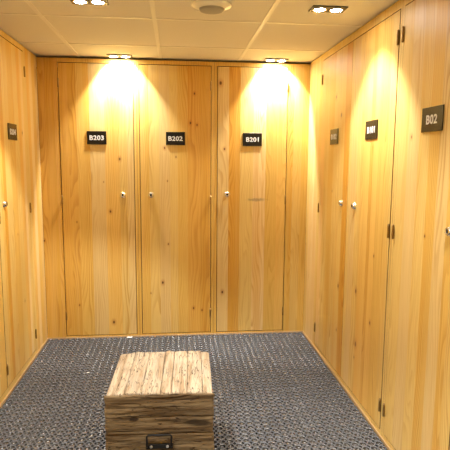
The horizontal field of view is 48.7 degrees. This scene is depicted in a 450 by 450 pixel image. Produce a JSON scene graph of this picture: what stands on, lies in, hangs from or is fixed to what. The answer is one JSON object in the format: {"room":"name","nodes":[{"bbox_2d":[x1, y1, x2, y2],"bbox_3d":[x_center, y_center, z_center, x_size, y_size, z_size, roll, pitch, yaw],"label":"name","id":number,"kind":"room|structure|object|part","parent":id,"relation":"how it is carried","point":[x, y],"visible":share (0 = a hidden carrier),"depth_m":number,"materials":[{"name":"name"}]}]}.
{"room":"changing room","nodes":[
{"label":"changing room","id":0,"kind":"room"},
{"bbox_2d":[36,67,309,311],"bbox_3d":[-0.409,-0.236,4.278,3.197,2.112,0.075,0,8,-6],"label":"wall","id":1,"kind":"structure","parent":0,"point":[36,67],"depth_m":4.22,"materials":[{"name":"brown wood"}]},
{"bbox_2d":[0,318,384,448],"bbox_3d":[-0.144,1.219,1.707,3.197,0.100,5.679,0,8,-6],"label":"floor","id":2,"kind":"structure","parent":0,"point":[282,318],"depth_m":2.68,"materials":[{"name":"grey carpet"}]},
{"bbox_2d":[0,217,8,403],"bbox_3d":[-1.444,-0.005,2.443,0.471,2.094,0.608,0,8,-6],"label":"locker","id":3,"kind":"object","parent":2,"relation":"on","point":[3,366],"visible":1,"depth_m":2.81,"materials":[{"name":"brown wood"}]},
{"bbox_3d":[-1.239,-0.010,2.467,0.020,2.011,0.590,0,8,-6],"label":"door","id":4,"kind":"part","parent":3,"relation":"part of","materials":[{"name":"brown wood"}]},
{"bbox_3d":[-1.240,-0.006,2.462,0.020,2.094,0.605,0,8,-6],"label":"frame","id":5,"kind":"part","parent":3,"relation":"part of","materials":[{"name":"brown wood"}]},
{"bbox_2d":[0,29,36,392],"bbox_3d":[-1.504,-0.084,3.039,0.471,2.094,0.603,0,8,-6],"label":"locker","id":6,"kind":"object","parent":2,"relation":"on","point":[20,331],"visible":0.99,"depth_m":3.04,"materials":[{"name":"brown wood"}]},
{"bbox_3d":[-1.282,-0.562,2.998,0.006,0.096,0.158,0,8,-6],"label":"number plate","id":7,"kind":"part","parent":6,"relation":"part of","materials":[{"name":"black plastic"}]},
{"bbox_2d":[22,46,47,353],"bbox_3d":[-1.346,-0.145,3.514,0.020,2.094,0.317,0,8,-6],"label":"filler panel","id":8,"kind":"object","parent":6,"relation":"attached to","point":[29,59],"visible":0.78,"depth_m":3.50,"materials":[{"name":"brown wood"}]},
{"bbox_2d":[36,57,66,337],"bbox_3d":[-1.283,-0.164,3.690,0.141,2.086,0.020,0,8,-6],"label":"filler panel","id":9,"kind":"object","parent":2,"relation":"on","point":[47,71],"visible":1,"depth_m":3.67,"materials":[{"name":"brown wood"}]},
{"bbox_2d":[57,58,139,336],"bbox_3d":[-0.956,-0.192,3.927,0.556,2.086,0.471,0,8,-6],"label":"locker","id":10,"kind":"object","parent":2,"relation":"on","point":[97,97],"visible":1,"depth_m":3.71,"materials":[{"name":"brown wood"}]},
{"bbox_3d":[-0.941,-0.640,3.646,0.141,0.096,0.006,0,8,-6],"label":"number plate","id":11,"kind":"part","parent":10,"relation":"part of","materials":[{"name":"black plastic"}]},
{"bbox_2d":[136,60,213,334],"bbox_3d":[-0.392,-0.196,3.983,0.574,2.086,0.471,0,8,-6],"label":"locker","id":12,"kind":"object","parent":2,"relation":"on","point":[175,99],"visible":1,"depth_m":3.76,"materials":[{"name":"brown wood"}]},
{"bbox_3d":[-0.369,-0.644,3.703,0.141,0.096,0.006,0,8,-6],"label":"number plate","id":13,"kind":"part","parent":12,"relation":"part of","materials":[{"name":"black plastic"}]},
{"bbox_2d":[48,331,301,339],"bbox_3d":[-0.365,0.869,3.903,1.996,0.020,0.006,0,8,-6],"label":"baseboard","id":14,"kind":"structure","parent":2,"relation":"on","point":[139,336],"depth_m":3.90,"materials":[{"name":"brown wood"}]},
{"bbox_2d":[0,332,386,449],"bbox_3d":[-0.222,1.060,2.476,1.976,0.012,2.883,0,8,-6],"label":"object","id":15,"kind":"structure","parent":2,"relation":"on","point":[279,381],"depth_m":2.89,"materials":[{"name":"grey carpet"}]},
{"bbox_2d":[104,351,214,449],"bbox_3d":[-0.290,0.873,2.323,0.464,0.398,0.511,0,7,-4],"label":"storage box","id":16,"kind":"object","parent":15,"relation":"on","point":[153,400],"visible":1,"depth_m":2.09,"materials":[{"name":"brown wood"}]},
{"bbox_3d":[-0.276,0.931,2.094,0.114,0.020,0.010,0,7,-4],"label":"handle","id":17,"kind":"part","parent":16,"relation":"part of","materials":[{"name":"black metal"}]},
{"bbox_2d":[213,62,288,332],"bbox_3d":[0.172,-0.200,4.039,0.558,2.086,0.471,0,8,-6],"label":"locker","id":18,"kind":"object","parent":2,"relation":"on","point":[250,99],"visible":1,"depth_m":3.82,"materials":[{"name":"brown wood"}]},
{"bbox_3d":[0.207,-0.647,3.761,0.146,0.097,0.006,0,8,-6],"label":"number plate","id":19,"kind":"part","parent":18,"relation":"part of","materials":[{"name":"black plastic"}]},
{"bbox_2d":[282,64,309,330],"bbox_3d":[0.552,-0.175,3.873,0.164,2.086,0.020,0,8,-6],"label":"filler panel","id":20,"kind":"object","parent":2,"relation":"on","point":[298,74],"visible":1,"depth_m":3.86,"materials":[{"name":"brown wood"}]},
{"bbox_2d":[314,33,353,380],"bbox_3d":[0.911,-0.098,3.268,0.471,2.094,0.582,0,8,-6],"label":"locker","id":21,"kind":"object","parent":2,"relation":"on","point":[336,80],"visible":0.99,"depth_m":3.20,"materials":[{"name":"brown wood"}]},
{"bbox_2d":[303,54,323,346],"bbox_3d":[0.662,-0.156,3.704,0.020,2.094,0.339,0,8,-6],"label":"filler panel","id":22,"kind":"object","parent":21,"relation":"attached to","point":[316,67],"visible":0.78,"depth_m":3.69,"materials":[{"name":"brown wood"}]},
{"bbox_3d":[0.697,-0.563,3.172,0.006,0.096,0.150,0,8,-6],"label":"number plate","id":23,"kind":"part","parent":21,"relation":"part of","materials":[{"name":"black plastic"}]},
{"bbox_2d":[341,0,403,435],"bbox_3d":[0.971,-0.019,2.674,0.471,2.094,0.621,0,8,-6],"label":"locker","id":24,"kind":"object","parent":2,"relation":"on","point":[377,44],"visible":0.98,"depth_m":2.59,"materials":[{"name":"brown wood"}]},
{"bbox_3d":[0.757,-0.492,2.571,0.006,0.096,0.158,0,8,-6],"label":"number plate","id":25,"kind":"part","parent":24,"relation":"part of","materials":[{"name":"black plastic"}]},
{"bbox_2d":[382,0,449,449],"bbox_3d":[1.033,0.062,2.054,0.471,2.094,0.631,0,8,-6],"label":"locker","id":26,"kind":"object","parent":2,"relation":"on","point":[416,401],"visible":1,"depth_m":2.06,"materials":[{"name":"brown wood"}]},
{"bbox_3d":[0.818,-0.418,1.963,0.006,0.097,0.162,0,8,-6],"label":"number plate","id":27,"kind":"part","parent":26,"relation":"part of","materials":[{"name":"black plastic"}]},
{"bbox_2d":[0,0,397,66],"bbox_3d":[-0.129,-0.965,1.420,3.197,0.080,5.679,0,8,-6],"label":"ceiling","id":28,"kind":"structure","parent":0,"point":[22,28],"depth_m":2.79,"materials":[{"name":"tile"}]},
{"bbox_2d":[70,0,108,4],"bbox_3d":[-0.631,-1.038,2.308,0.172,0.010,0.088,0,8,-6],"label":"recessed light","id":29,"kind":"object","parent":28,"relation":"in","point":[88,2],"visible":1,"depth_m":2.31,"materials":[{"name":"grey"}]},
{"bbox_2d":[106,54,131,57],"bbox_3d":[-0.750,-1.200,3.532,0.172,0.010,0.088,0,8,-6],"label":"recessed light","id":30,"kind":"object","parent":28,"relation":"in","point":[108,55],"visible":1,"depth_m":3.50,"materials":[{"name":"grey"}]},
{"bbox_2d":[0,0,362,60],"bbox_3d":[-0.090,-0.893,1.190,2.068,0.006,4.999,0,8,-6],"label":"trim","id":31,"kind":"structure","parent":28,"relation":"attached to","point":[154,19],"depth_m":2.68,"materials":[{"name":"white metal"}]},
{"bbox_2d":[191,0,231,13],"bbox_3d":[-0.064,-1.033,2.369,0.192,0.030,0.192,0,8,-6],"label":"ceiling vent","id":32,"kind":"object","parent":28,"relation":"in","point":[204,6],"visible":1,"depth_m":2.33,"materials":[{"name":"white plastic"}]},
{"bbox_2d":[263,58,288,61],"bbox_3d":[0.373,-1.206,3.639,0.172,0.010,0.088,0,8,-6],"label":"recessed light","id":33,"kind":"object","parent":28,"relation":"in","point":[265,59],"visible":1,"depth_m":3.62,"materials":[{"name":"grey"}]},
{"bbox_2d":[308,5,347,12],"bbox_3d":[0.499,-1.044,2.406,0.172,0.010,0.088,0,8,-6],"label":"recessed light","id":34,"kind":"object","parent":28,"relation":"in","point":[315,8],"visible":1,"depth_m":2.39,"materials":[{"name":"grey"}]},
{"bbox_3d":[-1.427,0.132,1.419,0.600,2.112,5.449,0,8,-6],"label":"wall","id":35,"kind":"structure","parent":0,"visible":0},
{"bbox_2d":[0,338,47,408],"bbox_3d":[-1.212,1.062,2.384,0.006,0.020,2.868,0,8,-6],"label":"baseboard","id":36,"kind":"structure","parent":35,"relation":"attached to","point":[46,341],"depth_m":3.16,"materials":[{"name":"brown wood"}]},
{"bbox_3d":[1.157,0.116,1.677,0.600,2.112,5.449,0,8,-6],"label":"wall","id":37,"kind":"structure","parent":0,"visible":0},
{"bbox_2d":[302,331,390,449],"bbox_3d":[0.768,1.050,2.581,0.006,0.020,2.868,0,8,-6],"label":"baseboard","id":38,"kind":"structure","parent":37,"relation":"attached to","point":[304,334],"depth_m":2.88,"materials":[{"name":"brown wood"}]}
]}

